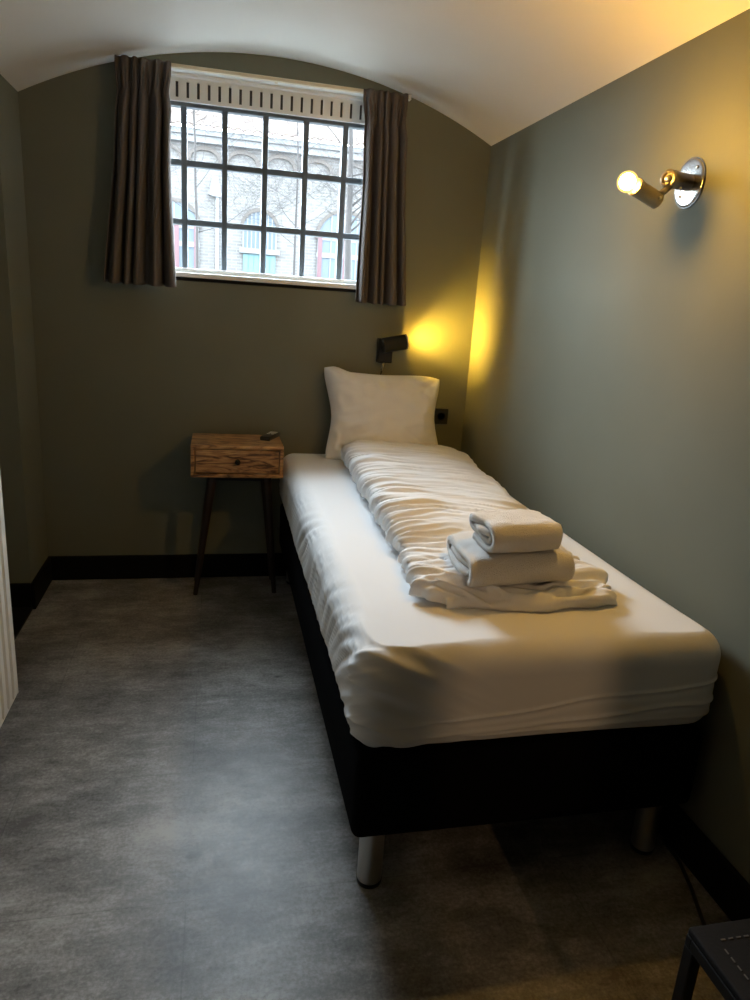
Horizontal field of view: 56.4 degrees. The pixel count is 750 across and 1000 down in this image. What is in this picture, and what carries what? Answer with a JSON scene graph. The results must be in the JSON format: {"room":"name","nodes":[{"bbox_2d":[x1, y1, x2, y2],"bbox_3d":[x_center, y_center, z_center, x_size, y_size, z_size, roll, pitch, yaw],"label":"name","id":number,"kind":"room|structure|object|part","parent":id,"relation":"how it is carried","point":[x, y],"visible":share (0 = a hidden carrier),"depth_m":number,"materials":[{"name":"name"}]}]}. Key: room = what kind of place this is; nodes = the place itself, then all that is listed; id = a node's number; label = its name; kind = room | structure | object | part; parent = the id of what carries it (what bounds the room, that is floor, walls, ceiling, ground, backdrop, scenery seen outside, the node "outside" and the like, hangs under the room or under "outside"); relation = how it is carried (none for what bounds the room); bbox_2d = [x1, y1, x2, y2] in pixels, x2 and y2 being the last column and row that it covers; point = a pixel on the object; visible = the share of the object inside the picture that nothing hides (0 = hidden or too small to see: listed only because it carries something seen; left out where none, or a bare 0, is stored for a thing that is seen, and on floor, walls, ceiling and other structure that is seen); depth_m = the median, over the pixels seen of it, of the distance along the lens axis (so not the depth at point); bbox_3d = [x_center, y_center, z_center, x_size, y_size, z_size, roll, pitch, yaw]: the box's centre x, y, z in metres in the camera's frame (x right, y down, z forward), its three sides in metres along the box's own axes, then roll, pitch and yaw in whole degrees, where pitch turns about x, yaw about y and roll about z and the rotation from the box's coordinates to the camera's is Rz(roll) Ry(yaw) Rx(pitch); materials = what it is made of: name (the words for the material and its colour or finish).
{"room":"hotel room","nodes":[
{"label":"hotel room","id":0,"kind":"room"},
{"bbox_2d":[0,74,47,582],"bbox_3d":[-1.170,-0.235,0.737,0.431,2.800,4.600,0,16,-13],"label":"wall","id":1,"kind":"structure","parent":0,"point":[21,471],"depth_m":2.80,"materials":[{"name":"green paint"}]},
{"bbox_2d":[0,473,17,727],"bbox_3d":[-1.039,0.331,1.490,0.162,0.922,1.212,0,16,-13],"label":"radiator","id":2,"kind":"object","parent":1,"relation":"attached to","point":[8,670],"visible":1,"depth_m":2.06,"materials":[{"name":"white metal"}]},
{"bbox_2d":[10,583,31,606],"bbox_3d":[-1.652,0.407,2.924,0.401,0.118,0.016,0,16,-13],"label":"baseboard","id":3,"kind":"structure","parent":1,"relation":"attached to","point":[20,593],"depth_m":2.95,"materials":[{"name":"black"}]},
{"bbox_2d":[30,557,51,608],"bbox_3d":[-1.481,0.365,3.112,0.016,0.118,0.320,0,16,-13],"label":"baseboard","id":4,"kind":"structure","parent":1,"relation":"attached to","point":[42,580],"depth_m":3.07,"materials":[{"name":"black"}]},
{"bbox_2d":[18,52,490,555],"bbox_3d":[-0.633,-0.919,3.290,2.600,2.800,0.340,0,16,-13],"label":"wall","id":5,"kind":"structure","parent":0,"point":[127,374],"depth_m":3.18,"materials":[{"name":"green paint"}]},
{"bbox_2d":[48,553,285,579],"bbox_3d":[-0.564,0.323,3.485,1.969,0.118,0.016,0,16,-13],"label":"baseboard","id":6,"kind":"structure","parent":5,"relation":"attached to","point":[254,564],"depth_m":3.37,"materials":[{"name":"black"}]},
{"bbox_2d":[169,63,411,292],"bbox_3d":[-0.451,-1.368,3.074,1.146,0.827,0.212,0,16,-13],"label":"window","id":7,"kind":"structure","parent":5,"relation":"in","point":[194,90],"depth_m":3.04,"materials":[{"name":"white paint"}]},
{"bbox_2d":[103,55,175,286],"bbox_3d":[-0.958,-1.310,2.825,0.294,0.850,0.078,0,16,-13],"label":"curtain","id":8,"kind":"object","parent":7,"relation":"hanging from","point":[140,250],"visible":1,"depth_m":2.83,"materials":[{"name":"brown fabric"}]},
{"bbox_3d":[-0.498,-0.986,3.145,1.070,0.020,0.072,0,16,-13],"label":"sill","id":9,"kind":"part","parent":7,"relation":"part of","materials":[{"name":"white paint"}]},
{"bbox_3d":[-0.498,-0.969,3.149,1.070,0.014,0.054,0,16,-13],"label":"sill trim","id":10,"kind":"part","parent":7,"relation":"part of","materials":[{"name":"black"}]},
{"bbox_2d":[169,76,364,124],"bbox_3d":[-0.459,-1.704,2.987,1.026,0.089,0.015,0,16,-13],"label":"ventilation grille","id":11,"kind":"object","parent":7,"relation":"attached to","point":[184,92],"depth_m":2.98,"materials":[{"name":"white paint"}]},
{"bbox_3d":[-0.408,-1.731,2.890,1.146,0.022,0.052,0,16,-13],"label":"curtain rail","id":12,"kind":"part","parent":7,"relation":"part of","materials":[{"name":"white metal"}]},
{"bbox_2d":[355,88,408,305],"bbox_3d":[0.047,-1.301,3.057,0.248,0.862,0.073,0,16,-13],"label":"curtain","id":13,"kind":"object","parent":7,"relation":"hanging from","point":[381,262],"visible":1,"depth_m":3.04,"materials":[{"name":"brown fabric"}]},
{"bbox_2d":[376,334,408,374],"bbox_3d":[0.072,-0.532,3.319,0.130,0.504,0.119,0,16,-13],"label":"reading lamp","id":14,"kind":"object","parent":5,"relation":"attached to","point":[386,346],"visible":0.94,"depth_m":3.23,"materials":[{"name":"black metal"}]},
{"bbox_2d":[434,408,448,423],"bbox_3d":[0.325,-0.415,3.468,0.074,0.078,0.013,0,16,-13],"label":"wall socket","id":15,"kind":"object","parent":5,"relation":"attached to","point":[441,414],"visible":0.82,"depth_m":3.46,"materials":[{"name":"black plastic"}]},
{"bbox_2d":[0,576,730,999],"bbox_3d":[-0.081,1.298,0.584,2.700,0.120,6.800,0,16,-13],"label":"floor","id":16,"kind":"structure","parent":0,"point":[174,822],"depth_m":1.76,"materials":[{"name":"concrete"}]},
{"bbox_2d":[12,607,32,640],"bbox_3d":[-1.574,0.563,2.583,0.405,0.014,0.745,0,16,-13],"label":"baseboard","id":17,"kind":"structure","parent":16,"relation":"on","point":[20,615],"depth_m":2.88,"materials":[{"name":"black"}]},
{"bbox_2d":[190,433,283,594],"bbox_3d":[-0.639,0.079,3.225,0.395,0.720,0.292,0,16,-13],"label":"nightstand","id":18,"kind":"object","parent":16,"relation":"on","point":[224,457],"visible":0.98,"depth_m":3.07,"materials":[{"name":"brown wood"}]},
{"bbox_3d":[-0.801,0.117,3.307,0.111,0.582,0.041,2,16,-6],"label":"leg","id":19,"kind":"part","parent":18,"relation":"part of","materials":[{"name":"brown wood"}]},
{"bbox_3d":[-0.765,0.163,3.151,0.109,0.582,0.056,0,16,-13],"label":"leg","id":20,"kind":"part","parent":18,"relation":"part of","materials":[{"name":"brown wood"}]},
{"bbox_3d":[-0.620,-0.198,3.145,0.355,0.102,0.236,0,16,-13],"label":"drawer","id":21,"kind":"part","parent":18,"relation":"part of","materials":[{"name":"brown wood"}]},
{"bbox_3d":[-0.599,-0.100,3.102,0.273,0.022,0.030,0,16,-13],"label":"leg rail","id":22,"kind":"part","parent":18,"relation":"part of","materials":[{"name":"brown wood"}]},
{"bbox_3d":[-0.521,0.117,3.373,0.085,0.581,0.041,-6,18,-31],"label":"leg","id":23,"kind":"part","parent":18,"relation":"part of","materials":[{"name":"brown wood"}]},
{"bbox_3d":[-0.484,0.165,3.214,0.087,0.581,0.041,-6,18,-31],"label":"leg","id":24,"kind":"part","parent":18,"relation":"part of","materials":[{"name":"brown wood"}]},
{"bbox_2d":[260,431,279,440],"bbox_3d":[-0.481,-0.295,3.217,0.048,0.022,0.150,7,16,10],"label":"remote control","id":25,"kind":"object","parent":18,"relation":"on","point":[271,435],"visible":1,"depth_m":3.18,"materials":[{"name":"black plastic"}]},
{"bbox_2d":[279,503,702,888],"bbox_3d":[0.165,0.477,2.604,0.875,0.394,2.000,0,16,-13],"label":"bed base","id":26,"kind":"object","parent":16,"relation":"on","point":[385,790],"visible":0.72,"depth_m":1.65,"materials":[{"name":"black fabric"}]},
{"bbox_3d":[-0.009,0.838,1.680,0.060,0.180,0.060,0,16,-13],"label":"leg","id":27,"kind":"part","parent":26,"relation":"part of","materials":[{"name":"silver metal"}]},
{"bbox_2d":[279,453,720,747],"bbox_3d":[0.184,0.164,2.518,0.917,0.252,2.031,0,16,-13],"label":"mattress","id":28,"kind":"object","parent":26,"relation":"on","point":[410,671],"visible":0.72,"depth_m":1.62,"materials":[{"name":"white fabric"}]},
{"bbox_2d":[324,366,439,459],"bbox_3d":[0.040,-0.395,3.269,0.559,0.417,0.229,0,16,-14],"label":"pillow","id":29,"kind":"object","parent":28,"relation":"on","point":[372,407],"visible":0.77,"depth_m":3.19,"materials":[{"name":"white fabric"}]},
{"bbox_2d":[341,440,616,611],"bbox_3d":[0.244,-0.010,2.471,0.593,0.114,1.653,1,16,-9],"label":"duvet","id":30,"kind":"object","parent":28,"relation":"on","point":[420,495],"visible":0.82,"depth_m":2.14,"materials":[{"name":"white fabric"}]},
{"bbox_2d":[444,532,574,586],"bbox_3d":[0.346,0.150,1.827,0.299,0.087,0.253,0,16,-13],"label":"folded towel","id":31,"kind":"object","parent":30,"relation":"on","point":[482,568],"visible":0.77,"depth_m":1.73,"materials":[{"name":"white fabric"}]},
{"bbox_2d":[469,509,562,552],"bbox_3d":[0.355,0.078,1.780,0.212,0.081,0.175,0,16,-13],"label":"folded towel","id":32,"kind":"object","parent":31,"relation":"on","point":[519,530],"visible":1,"depth_m":1.72,"materials":[{"name":"white fabric"}]},
{"bbox_3d":[0.717,0.841,1.845,0.060,0.180,0.060,0,16,-13],"label":"leg","id":33,"kind":"part","parent":26,"relation":"part of","materials":[{"name":"silver metal"}]},
{"bbox_2d":[662,839,706,925],"bbox_3d":[0.828,1.134,1.144,0.149,0.010,1.555,1,16,-9],"label":"power cable","id":34,"kind":"object","parent":16,"relation":"on","point":[664,841],"visible":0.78,"depth_m":1.75,"materials":[{"name":"black plastic"}]},
{"bbox_2d":[671,919,749,999],"bbox_3d":[0.711,0.937,1.002,0.400,0.451,0.410,0,16,-13],"label":"stool","id":35,"kind":"object","parent":16,"relation":"on","point":[722,950],"visible":1,"depth_m":1.06,"materials":[{"name":"black leather"}]},
{"bbox_3d":[0.483,0.899,1.147,0.020,0.416,0.020,0,16,-13],"label":"leg","id":36,"kind":"part","parent":35,"relation":"part of","materials":[{"name":"black metal"}]},
{"bbox_3d":[0.724,0.744,0.948,0.400,0.020,0.410,0,16,-13],"label":"seat frame","id":37,"kind":"part","parent":35,"relation":"part of","materials":[{"name":"black metal"}]},
{"bbox_2d":[0,0,749,145],"bbox_3d":[0.071,-1.263,0.710,1.969,0.650,4.600,0,16,-13],"label":"ceiling","id":38,"kind":"structure","parent":0,"point":[495,68],"depth_m":2.40,"materials":[{"name":"paint"}]},
{"bbox_2d":[461,9,749,883],"bbox_3d":[1.058,-0.226,1.241,0.200,2.800,4.600,0,16,-13],"label":"wall","id":39,"kind":"structure","parent":0,"point":[608,391],"depth_m":2.01,"materials":[{"name":"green paint"}]},
{"bbox_2d":[619,157,705,208],"bbox_3d":[0.734,-0.808,1.766,0.278,0.141,0.113,-8,20,-37],"label":"wall sconce","id":40,"kind":"object","parent":39,"relation":"attached to","point":[687,183],"visible":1,"depth_m":1.77,"materials":[{"name":"grey"}]},
{"bbox_2d":[628,178,663,208],"bbox_3d":[0.680,-0.770,1.757,0.092,0.065,0.044,-3,17,-23],"label":"socket","id":41,"kind":"object","parent":40,"relation":"attached to","point":[639,189],"depth_m":1.74,"materials":[{"name":"metal"}]},
{"bbox_3d":[0.781,-0.821,1.800,0.101,0.047,0.045,-7,19,-35],"label":"arm","id":42,"kind":"part","parent":40,"relation":"part of","materials":[{"name":"silver metal"}]},
{"bbox_3d":[0.821,-0.829,1.830,0.006,0.120,0.120,0,16,-13],"label":"plate","id":43,"kind":"part","parent":40,"relation":"part of","materials":[{"name":"grey metal"}]},
{"bbox_2d":[658,804,749,920],"bbox_3d":[0.874,0.968,1.546,0.016,0.118,4.584,0,16,-13],"label":"baseboard","id":44,"kind":"structure","parent":39,"relation":"attached to","point":[728,888],"depth_m":1.74,"materials":[{"name":"black"}]},
{"label":"outside","id":45,"kind":"structure","parent":0,"visible":0},
{"bbox_3d":[-4.947,-8.769,32.004,82.000,0.350,59.660,0,16,-13],"label":"ground","id":46,"kind":"structure","parent":45,"visible":0},
{"bbox_2d":[171,109,299,268],"bbox_3d":[-4.469,-9.300,18.891,5.601,7.840,4.402,5,16,4],"label":"bare tree","id":47,"kind":"object","parent":46,"relation":"on","point":[193,111],"visible":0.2,"depth_m":18.43,"materials":[{"name":"grey plant"}]},
{"bbox_2d":[171,107,363,280],"bbox_3d":[-4.140,-12.373,28.503,30.600,8.575,6.550,0,16,-13],"label":"building","id":48,"kind":"structure","parent":46,"relation":"on","point":[243,247],"depth_m":26.04,"materials":[{"name":"brick"}]},
{"bbox_3d":[-4.367,-9.389,26.464,1.500,0.180,0.220,0,16,-13],"label":"sill","id":49,"kind":"part","parent":48,"relation":"part of","materials":[{"name":"grey"}]},
{"bbox_3d":[-4.446,-8.409,26.791,1.220,1.850,0.120,0,16,-13],"label":"board door","id":50,"kind":"part","parent":48,"relation":"part of","materials":[{"name":"teal"}]},
{"bbox_3d":[-3.471,-12.926,25.560,30.400,0.420,0.640,0,16,-13],"label":"cornice","id":51,"kind":"part","parent":48,"relation":"part of","materials":[{"name":"grey"}]},
{"bbox_2d":[193,115,363,275],"bbox_3d":[-2.900,-10.296,23.012,6.456,7.732,3.908,-3,17,-23],"label":"bare tree","id":52,"kind":"object","parent":46,"relation":"on","point":[298,129],"visible":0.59,"depth_m":22.68,"materials":[{"name":"grey plant"}]},
{"bbox_2d":[314,126,363,279],"bbox_3d":[-0.152,-7.976,15.639,5.661,7.633,4.247,-7,19,-33],"label":"bare tree","id":53,"kind":"object","parent":46,"relation":"on","point":[349,189],"visible":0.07,"depth_m":16.11,"materials":[{"name":"grey plant"}]}
]}

